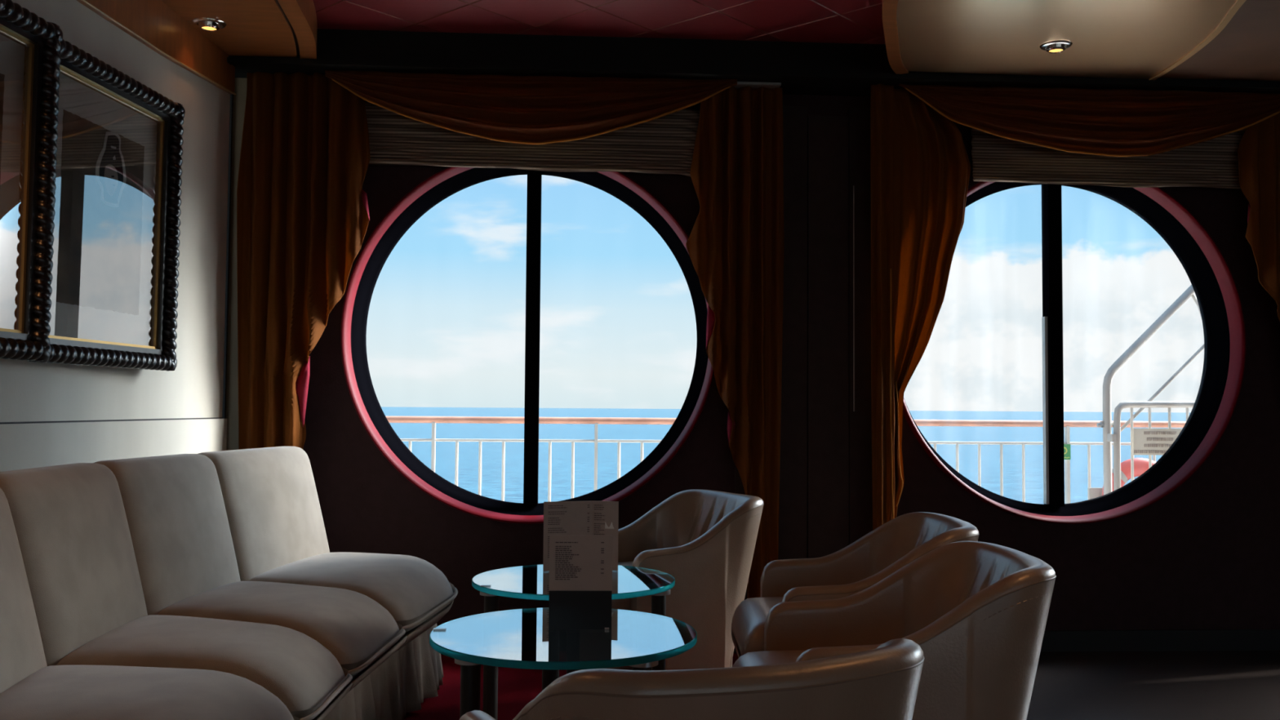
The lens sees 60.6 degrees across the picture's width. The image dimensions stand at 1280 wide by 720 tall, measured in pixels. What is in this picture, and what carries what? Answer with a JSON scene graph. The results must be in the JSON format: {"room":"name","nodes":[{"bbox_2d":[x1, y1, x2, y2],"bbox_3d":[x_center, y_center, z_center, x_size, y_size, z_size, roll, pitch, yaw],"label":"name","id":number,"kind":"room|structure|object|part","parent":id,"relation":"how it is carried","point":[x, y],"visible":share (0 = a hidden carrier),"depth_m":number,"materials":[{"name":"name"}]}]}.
{"room":"ship interior","nodes":[
{"label":"ship interior","id":0,"kind":"room"},
{"bbox_2d":[0,0,230,422],"bbox_3d":[-1.498,-0.266,-0.333,0.334,2.600,9.655,1,-2,-3],"label":"wall","id":1,"kind":"structure","parent":0,"point":[30,391],"depth_m":4.06,"materials":[{"name":"paint"}]},
{"bbox_2d":[0,0,62,361],"bbox_3d":[-1.669,-0.477,2.646,0.077,0.932,0.779,1,-2,4],"label":"framed picture","id":2,"kind":"object","parent":1,"relation":"attached to","point":[30,45],"visible":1,"depth_m":2.95,"materials":[{"name":"black wood"}]},
{"bbox_2d":[0,73,4,181],"bbox_3d":[-1.695,-0.478,2.647,0.002,0.571,0.458,1,-2,4],"label":"print","id":3,"kind":"object","parent":2,"relation":"attached to","point":[2,76],"depth_m":2.88},
{"bbox_3d":[-1.684,-0.478,2.647,0.046,0.920,0.767,1,-2,4],"label":"frame rail","id":4,"kind":"part","parent":2,"relation":"part of","materials":[{"name":"black wood"}]},
{"bbox_2d":[17,39,185,371],"bbox_3d":[-1.658,-0.443,3.436,0.076,0.932,0.779,1,-2,4],"label":"framed picture","id":5,"kind":"object","parent":1,"relation":"attached to","point":[114,284],"visible":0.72,"depth_m":3.48,"materials":[{"name":"black wood"}]},
{"bbox_2d":[56,109,144,315],"bbox_3d":[-1.684,-0.443,3.438,0.005,0.571,0.458,0,-2,4],"label":"print","id":6,"kind":"object","parent":5,"relation":"attached to","point":[100,173],"depth_m":3.41,"materials":[{"name":"white"}]},
{"bbox_2d":[0,417,223,424],"bbox_3d":[-1.436,0.029,-0.346,0.219,0.005,9.647,1,-2,-3],"label":"trim","id":7,"kind":"structure","parent":1,"relation":"attached to","point":[65,421],"depth_m":3.48,"materials":[{"name":"white"}]},
{"bbox_2d":[0,418,226,471],"bbox_3d":[-1.433,0.523,-0.366,0.233,0.983,9.648,1,-2,-3],"label":"wall panel","id":8,"kind":"object","parent":1,"relation":"attached to","point":[22,446],"depth_m":3.46,"materials":[{"name":"paint"}]},
{"bbox_2d":[76,0,236,95],"bbox_3d":[-1.617,-1.217,2.606,0.224,0.215,3.852,1,-2,-3],"label":"trim","id":9,"kind":"structure","parent":1,"relation":"attached to","point":[154,21],"depth_m":3.93,"materials":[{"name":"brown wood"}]},
{"bbox_2d":[160,0,296,57],"bbox_3d":[-1.352,-1.377,2.623,0.810,0.120,3.846,1,-2,-3],"label":"ceiling","id":10,"kind":"structure","parent":0,"point":[254,28],"depth_m":4.10,"materials":[{"name":"brown wood"}]},
{"bbox_2d":[191,17,226,31],"bbox_3d":[-1.605,-1.251,4.083,0.120,0.036,0.120,1,-2,-3],"label":"recessed light","id":11,"kind":"object","parent":10,"relation":"in","point":[211,24],"visible":1,"depth_m":4.06,"materials":[{"name":"silver metal"}]},
{"bbox_3d":[-1.605,-1.242,4.082,0.050,0.010,0.050,1,-2,-3],"label":"bulb","id":12,"kind":"part","parent":11,"relation":"part of","materials":[{"name":"yellow glass"}]},
{"bbox_2d":[275,0,299,55],"bbox_3d":[-1.112,-1.381,2.609,0.360,0.110,3.782,1,-2,-3],"label":"trim","id":13,"kind":"structure","parent":10,"relation":"attached to","point":[291,28],"depth_m":4.24,"materials":[{"name":"black wood"}]},
{"bbox_2d":[277,0,317,59],"bbox_3d":[-1.073,-1.373,2.619,0.411,0.125,3.796,1,-2,-3],"label":"trim","id":14,"kind":"structure","parent":10,"relation":"attached to","point":[301,15],"depth_m":4.12,"materials":[{"name":"brown wood"}]},
{"bbox_2d":[312,0,885,44],"bbox_3d":[2.592,-1.530,-0.034,12.655,0.011,10.265,1,-2,-3],"label":"ceiling","id":15,"kind":"structure","parent":0,"point":[768,16],"depth_m":4.34,"materials":[{"name":"red paint"}]},
{"bbox_2d":[315,0,884,44],"bbox_3d":[2.553,-1.514,0.275,11.105,0.007,9.905,1,-2,-3],"label":"trim","id":16,"kind":"structure","parent":15,"relation":"attached to","point":[342,0],"depth_m":4.34,"materials":[{"name":"brown tile"}]},
{"bbox_2d":[302,94,1279,654],"bbox_3d":[2.209,-0.041,5.019,11.400,2.770,0.210,1,-2,-3],"label":"wall","id":17,"kind":"structure","parent":0,"point":[1206,554],"depth_m":4.85,"materials":[{"name":"brown wood"}]},
{"bbox_2d":[222,94,233,418],"bbox_3d":[-1.819,-0.053,4.617,0.151,2.600,0.015,1,-2,-3],"label":"trim","id":18,"kind":"structure","parent":17,"relation":"attached to","point":[231,95],"depth_m":4.63,"materials":[{"name":"black"}]},
{"bbox_2d":[225,77,247,450],"bbox_3d":[-1.781,-0.051,4.651,0.190,2.600,0.048,1,-2,-3],"label":"trim","id":19,"kind":"structure","parent":17,"relation":"attached to","point":[241,83],"depth_m":4.64,"materials":[{"name":"brown wood"}]},
{"bbox_2d":[236,71,370,449],"bbox_3d":[-1.411,0.006,4.560,0.542,2.423,0.103,1,-2,-3],"label":"curtain","id":20,"kind":"object","parent":17,"relation":"hanging from","point":[303,217],"visible":0.75,"depth_m":4.57,"materials":[{"name":"brown fabric"}]},
{"bbox_2d":[340,166,714,524],"bbox_3d":[-0.476,-0.104,4.829,1.626,1.626,0.217,1,-2,-3],"label":"window","id":21,"kind":"structure","parent":17,"relation":"in","point":[450,180],"depth_m":4.84,"materials":[{"name":"black"}]},
{"bbox_2d":[324,69,737,144],"bbox_3d":[-0.447,-1.052,4.577,1.724,0.297,0.081,1,-2,-3],"label":"swag","id":22,"kind":"object","parent":17,"relation":"hanging from","point":[516,109],"visible":1,"depth_m":4.57,"materials":[{"name":"brown fabric"}]},
{"bbox_2d":[364,102,699,177],"bbox_3d":[-0.469,-0.942,4.722,1.461,0.319,0.032,1,-2,-3],"label":"blind","id":23,"kind":"object","parent":17,"relation":"attached to","point":[665,144],"visible":0.59,"depth_m":4.71,"materials":[{"name":"fabric"}]},
{"bbox_2d":[685,81,784,598],"bbox_3d":[0.405,0.026,4.671,0.424,2.420,0.116,1,-2,-3],"label":"curtain","id":24,"kind":"object","parent":17,"relation":"hanging from","point":[735,245],"visible":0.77,"depth_m":4.68,"materials":[{"name":"brown fabric"}]},
{"bbox_2d":[226,28,1279,96],"bbox_3d":[2.981,-1.240,4.868,9.900,0.162,0.285,1,-2,-3],"label":"trim","id":25,"kind":"structure","parent":17,"relation":"attached to","point":[813,68],"depth_m":4.57,"materials":[{"name":"black wood"}]},
{"bbox_2d":[734,106,872,653],"bbox_3d":[0.767,0.075,4.818,0.700,2.400,0.010,1,-2,-3],"label":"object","id":26,"kind":"structure","parent":17,"relation":"attached to","point":[793,465],"depth_m":4.82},
{"bbox_2d":[807,115,848,558],"bbox_3d":[0.760,0.054,4.816,0.315,2.440,0.015,1,-2,-3],"label":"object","id":27,"kind":"structure","parent":17,"relation":"attached to","point":[828,238],"depth_m":4.82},
{"bbox_2d":[853,185,854,411],"bbox_3d":[0.944,-0.274,4.837,0.004,1.000,0.003,1,-2,-3],"label":"trim","id":28,"kind":"structure","parent":17,"relation":"attached to","point":[853,185],"depth_m":4.83,"materials":[{"name":"grey"}]},
{"bbox_2d":[870,83,970,530],"bbox_3d":[1.212,0.032,4.703,0.471,2.423,0.138,1,-2,-3],"label":"curtain","id":29,"kind":"object","parent":17,"relation":"hanging from","point":[921,166],"visible":0.79,"depth_m":4.71,"materials":[{"name":"brown fabric"}]},
{"bbox_3d":[1.031,0.028,4.645,0.104,2.423,0.044,1,-2,-3],"label":"panel","id":30,"kind":"part","parent":29,"relation":"part of","materials":[{"name":"brown fabric"}]},
{"bbox_2d":[902,181,1245,524],"bbox_3d":[1.903,-0.081,4.969,1.626,1.626,0.217,1,-2,-3],"label":"window","id":31,"kind":"structure","parent":17,"relation":"in","point":[1211,277],"depth_m":5.00,"materials":[{"name":"black"}]},
{"bbox_2d":[898,83,1279,156],"bbox_3d":[2.027,-1.029,4.719,1.839,0.296,0.073,1,-2,-3],"label":"swag","id":32,"kind":"object","parent":17,"relation":"hanging from","point":[1113,122],"visible":1,"depth_m":4.72,"materials":[{"name":"brown fabric"}]},
{"bbox_2d":[971,128,1246,188],"bbox_3d":[2.111,-0.922,4.876,1.290,0.309,0.029,1,-2,-3],"label":"blind","id":33,"kind":"object","parent":17,"relation":"attached to","point":[1214,162],"visible":0.6,"depth_m":4.87,"materials":[{"name":"wood"}]},
{"bbox_2d":[1040,629,1279,652],"bbox_3d":[4.378,1.264,4.979,7.050,0.090,0.014,1,-2,-3],"label":"baseboard","id":34,"kind":"structure","parent":17,"relation":"attached to","point":[1192,639],"depth_m":4.85,"materials":[{"name":"black wood"}]},
{"bbox_2d":[1237,112,1279,321],"bbox_3d":[2.894,0.049,4.820,0.520,2.423,0.105,1,-2,-3],"label":"curtain","id":35,"kind":"object","parent":17,"relation":"hanging from","point":[1259,147],"visible":0.86,"depth_m":4.84,"materials":[{"name":"brown fabric"}]},
{"bbox_2d":[404,650,1279,719],"bbox_3d":[2.503,1.102,-0.157,11.400,0.060,10.050,1,-2,-3],"label":"floor","id":36,"kind":"structure","parent":0,"point":[1180,685],"depth_m":4.19,"materials":[{"name":"red carpet"}]},
{"bbox_2d":[0,446,457,719],"bbox_3d":[-1.109,0.737,3.157,0.987,0.885,2.615,1,-2,-3],"label":"sofa","id":37,"kind":"object","parent":36,"relation":"on","point":[210,585],"visible":0.99,"depth_m":2.92,"materials":[{"name":"fabric"}]},
{"bbox_2d":[0,487,47,693],"bbox_3d":[-1.384,0.495,2.175,0.241,0.490,0.635,1,-3,-10],"label":"cushion","id":38,"kind":"object","parent":37,"relation":"on","point":[23,662],"depth_m":2.34,"materials":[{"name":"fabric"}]},
{"bbox_2d":[0,462,147,666],"bbox_3d":[-1.459,0.521,2.791,0.243,0.490,0.619,1,-2,-3],"label":"cushion","id":39,"kind":"object","parent":37,"relation":"on","point":[75,526],"depth_m":2.70,"materials":[{"name":"fabric"}]},
{"bbox_2d":[0,664,300,719],"bbox_3d":[-1.022,0.748,2.180,0.658,0.200,0.646,1,-2,-3],"label":"seat cushion","id":40,"kind":"object","parent":37,"relation":"on","point":[27,691],"depth_m":2.19,"materials":[{"name":"fabric"}]},
{"bbox_2d":[94,453,240,615],"bbox_3d":[-1.454,0.547,3.397,0.241,0.490,0.612,0,-2,4],"label":"cushion","id":41,"kind":"object","parent":37,"relation":"on","point":[182,515],"depth_m":3.31,"materials":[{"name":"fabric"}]},
{"bbox_2d":[56,614,348,719],"bbox_3d":[-1.065,0.772,2.750,0.660,0.200,0.707,1,-2,-3],"label":"seat cushion","id":42,"kind":"object","parent":37,"relation":"on","point":[302,660],"depth_m":2.61,"materials":[{"name":"fabric"}]},
{"bbox_2d":[198,446,329,581],"bbox_3d":[-1.383,0.577,4.065,0.242,0.490,0.733,0,-3,7],"label":"cushion","id":43,"kind":"object","parent":37,"relation":"on","point":[270,497],"depth_m":3.93,"materials":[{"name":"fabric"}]},
{"bbox_2d":[157,581,402,676],"bbox_3d":[-1.058,0.795,3.266,0.872,0.200,0.564,-1,-3,22],"label":"seat cushion","id":44,"kind":"object","parent":37,"relation":"on","point":[357,622],"depth_m":3.14,"materials":[{"name":"fabric"}]},
{"bbox_2d":[249,551,454,631],"bbox_3d":[-0.998,0.824,3.921,0.676,0.200,0.895,0,-3,8],"label":"seat cushion","id":45,"kind":"object","parent":37,"relation":"on","point":[412,589],"depth_m":3.74,"materials":[{"name":"fabric"}]},
{"bbox_2d":[429,607,697,718],"bbox_3d":[-0.173,0.889,2.469,0.600,0.556,0.600,1,-2,-3],"label":"glass table","id":46,"kind":"object","parent":36,"relation":"on","point":[517,638],"visible":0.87,"depth_m":2.36,"materials":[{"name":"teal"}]},
{"bbox_3d":[-0.358,0.897,2.297,0.042,0.522,0.042,1,-2,-3],"label":"leg","id":47,"kind":"part","parent":46,"relation":"part of","materials":[{"name":"black metal"}]},
{"bbox_3d":[-0.223,0.916,2.716,0.042,0.522,0.042,1,-2,-3],"label":"leg","id":48,"kind":"part","parent":46,"relation":"part of","materials":[{"name":"black metal"}]},
{"bbox_2d":[548,534,612,629],"bbox_3d":[-0.136,0.508,2.515,0.144,0.214,0.028,0,-2,-2],"label":"menu card","id":49,"kind":"object","parent":46,"relation":"on","point":[580,580],"visible":1,"depth_m":2.50,"materials":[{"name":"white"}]},
{"bbox_3d":[-0.136,0.571,2.500,0.143,0.088,0.003,0,-2,-2],"label":"panel","id":50,"kind":"part","parent":49,"relation":"part of","materials":[{"name":"black"}]},
{"bbox_3d":[0.003,0.899,2.289,0.042,0.522,0.042,1,-2,-3],"label":"leg","id":51,"kind":"part","parent":46,"relation":"part of","materials":[{"name":"black metal"}]},
{"bbox_2d":[471,564,675,719],"bbox_3d":[-0.198,0.922,3.243,0.600,0.556,0.600,1,-2,-3],"label":"glass table","id":52,"kind":"object","parent":36,"relation":"on","point":[530,582],"visible":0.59,"depth_m":3.13,"materials":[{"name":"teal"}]},
{"bbox_3d":[-0.427,0.933,3.129,0.042,0.522,0.042,1,-2,-3],"label":"leg","id":53,"kind":"part","parent":52,"relation":"part of","materials":[{"name":"black metal"}]},
{"bbox_3d":[-0.214,0.950,3.502,0.042,0.522,0.042,1,-2,-3],"label":"leg","id":54,"kind":"part","parent":52,"relation":"part of","materials":[{"name":"black metal"}]},
{"bbox_2d":[542,500,618,571],"bbox_3d":[-0.183,0.547,3.408,0.232,0.214,0.040,1,-2,-3],"label":"menu card","id":55,"kind":"object","parent":52,"relation":"on","point":[591,517],"visible":0.6,"depth_m":3.41,"materials":[{"name":"beige paper"}]},
{"bbox_3d":[0.052,0.937,3.157,0.042,0.522,0.042,1,-2,-3],"label":"leg","id":56,"kind":"part","parent":52,"relation":"part of","materials":[{"name":"black metal"}]},
{"bbox_2d":[579,488,764,670],"bbox_3d":[0.076,0.857,3.902,0.665,0.748,0.561,2,-3,-26],"label":"armchair","id":57,"kind":"object","parent":36,"relation":"on","point":[705,540],"visible":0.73,"depth_m":3.72,"materials":[{"name":"leather"}]},
{"bbox_3d":[0.003,0.816,3.868,0.500,0.172,0.470,2,-3,-26],"label":"seat","id":58,"kind":"part","parent":57,"relation":"part of","materials":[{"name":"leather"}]},
{"bbox_2d":[459,638,924,719],"bbox_3d":[0.055,0.757,1.614,0.561,0.748,0.665,2,-3,-24],"label":"armchair","id":59,"kind":"object","parent":36,"relation":"on","point":[882,682],"visible":1,"depth_m":1.32,"materials":[{"name":"brown leather"}]},
{"bbox_2d":[731,511,979,657],"bbox_3d":[0.607,0.827,3.128,0.665,0.748,0.561,0,-2,1],"label":"armchair","id":60,"kind":"object","parent":36,"relation":"on","point":[863,563],"visible":0.36,"depth_m":3.32,"materials":[{"name":"brown leather"}]},
{"bbox_3d":[0.524,0.787,3.131,0.500,0.172,0.470,0,-2,1],"label":"seat","id":61,"kind":"part","parent":60,"relation":"part of","materials":[{"name":"leather"}]},
{"bbox_2d":[732,541,1056,719],"bbox_3d":[0.535,0.795,2.393,0.665,0.748,0.561,0,-2,1],"label":"armchair","id":62,"kind":"object","parent":36,"relation":"on","point":[976,611],"visible":0.8,"depth_m":2.19,"materials":[{"name":"brown leather"}]},
{"bbox_3d":[0.453,0.755,2.396,0.500,0.172,0.470,0,-2,1],"label":"seat","id":63,"kind":"part","parent":62,"relation":"part of","materials":[{"name":"leather"}]},
{"bbox_2d":[896,0,1279,81],"bbox_3d":[4.403,-1.322,2.933,7.290,0.120,3.783,1,-2,-3],"label":"ceiling","id":64,"kind":"structure","parent":0,"point":[1135,39],"depth_m":4.18,"materials":[{"name":"beige paint"}]},
{"bbox_2d":[882,0,908,74],"bbox_3d":[0.977,-1.352,2.730,0.526,0.128,3.782,1,-2,-3],"label":"trim","id":65,"kind":"structure","parent":64,"relation":"attached to","point":[890,28],"depth_m":4.15,"materials":[{"name":"brown wood"}]},
{"bbox_2d":[1040,40,1072,53],"bbox_3d":[1.619,-1.220,4.264,0.120,0.036,0.120,1,-2,-3],"label":"recessed light","id":66,"kind":"object","parent":64,"relation":"in","point":[1059,46],"visible":1,"depth_m":4.24,"materials":[{"name":"silver metal"}]},
{"bbox_3d":[1.619,-1.210,4.264,0.050,0.010,0.050,1,-2,-3],"label":"bulb","id":67,"kind":"part","parent":66,"relation":"part of","materials":[{"name":"yellow glass"}]},
{"bbox_2d":[1148,0,1246,80],"bbox_3d":[2.052,-1.342,2.795,0.524,0.126,3.781,1,-2,-3],"label":"trim","id":68,"kind":"structure","parent":64,"relation":"attached to","point":[1238,3],"depth_m":4.17,"materials":[{"name":"gold wood"}]},
{"label":"outside","id":69,"kind":"structure","parent":0,"visible":0},
{"bbox_3d":[2.627,1.434,6.189,22.000,0.070,2.180,1,-2,-3],"label":"deck","id":70,"kind":"object","parent":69,"visible":0},
{"bbox_2d":[386,416,1186,503],"bbox_3d":[2.581,0.912,7.051,18.000,1.046,0.042,1,-2,-3],"label":"deck railing","id":71,"kind":"object","parent":70,"relation":"on","point":[433,420],"visible":0.09,"depth_m":6.89,"materials":[{"name":"grey metal"}]},
{"bbox_3d":[-1.291,0.892,6.822,0.020,1.010,0.036,1,-2,-3],"label":"post","id":72,"kind":"part","parent":71,"relation":"part of","materials":[{"name":"grey metal"}]},
{"bbox_3d":[-0.279,0.902,6.881,0.020,1.010,0.036,1,-2,-3],"label":"post","id":73,"kind":"part","parent":71,"relation":"part of","materials":[{"name":"grey metal"}]},
{"bbox_3d":[2.584,0.538,7.067,18.000,0.018,0.019,1,-2,-3],"label":"rail","id":74,"kind":"part","parent":71,"relation":"part of","materials":[{"name":"grey"}]},
{"bbox_3d":[2.585,0.411,7.072,18.000,0.042,0.042,1,-2,-3],"label":"handrail","id":75,"kind":"part","parent":71,"relation":"part of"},
{"bbox_2d":[1063,444,1071,459],"bbox_3d":[2.725,0.590,7.039,0.086,0.098,0.011,1,-2,-3],"label":"safety sign","id":76,"kind":"object","parent":71,"relation":"attached to","point":[1067,454],"visible":0.48,"depth_m":7.04,"materials":[{"name":"green plastic"}]},
{"bbox_3d":[2.756,0.932,7.060,0.020,1.010,0.036,1,-2,-3],"label":"post","id":77,"kind":"part","parent":71,"relation":"part of","materials":[{"name":"grey metal"}]},
{"bbox_2d":[1087,457,1155,499],"bbox_3d":[3.139,1.025,6.897,0.600,0.816,0.112,1,-2,-3],"label":"buoy","id":78,"kind":"object","parent":70,"relation":"on","point":[1140,464],"visible":0.13,"depth_m":6.86,"materials":[{"name":"red plastic"}]},
{"bbox_2d":[1096,284,1204,494],"bbox_3d":[3.244,0.369,6.732,0.891,2.113,0.047,1,-2,-3],"label":"stair handrail","id":79,"kind":"object","parent":70,"relation":"on","point":[1106,424],"visible":0.66,"depth_m":6.71,"materials":[{"name":"beige"}]},
{"bbox_2d":[1106,400,1195,490],"bbox_3d":[3.301,0.835,6.655,0.913,1.176,0.060,1,-2,-3],"label":"gate","id":80,"kind":"object","parent":70,"relation":"on","point":[1115,437],"visible":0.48,"depth_m":6.64,"materials":[{"name":"beige metal"}]},
{"bbox_2d":[1133,428,1182,455],"bbox_3d":[3.163,0.495,6.635,0.363,0.161,0.010,1,-2,-3],"label":"notice board","id":81,"kind":"object","parent":80,"relation":"attached to","point":[1145,441],"visible":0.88,"depth_m":6.63,"materials":[{"name":"beige"}]},
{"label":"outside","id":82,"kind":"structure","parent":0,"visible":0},
{"bbox_2d":[381,406,1191,504],"bbox_3d":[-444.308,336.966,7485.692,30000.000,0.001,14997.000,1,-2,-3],"label":"sea","id":83,"kind":"structure","parent":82,"point":[445,451],"depth_m":411.62,"materials":[{"name":"blue liquid"}]}
]}

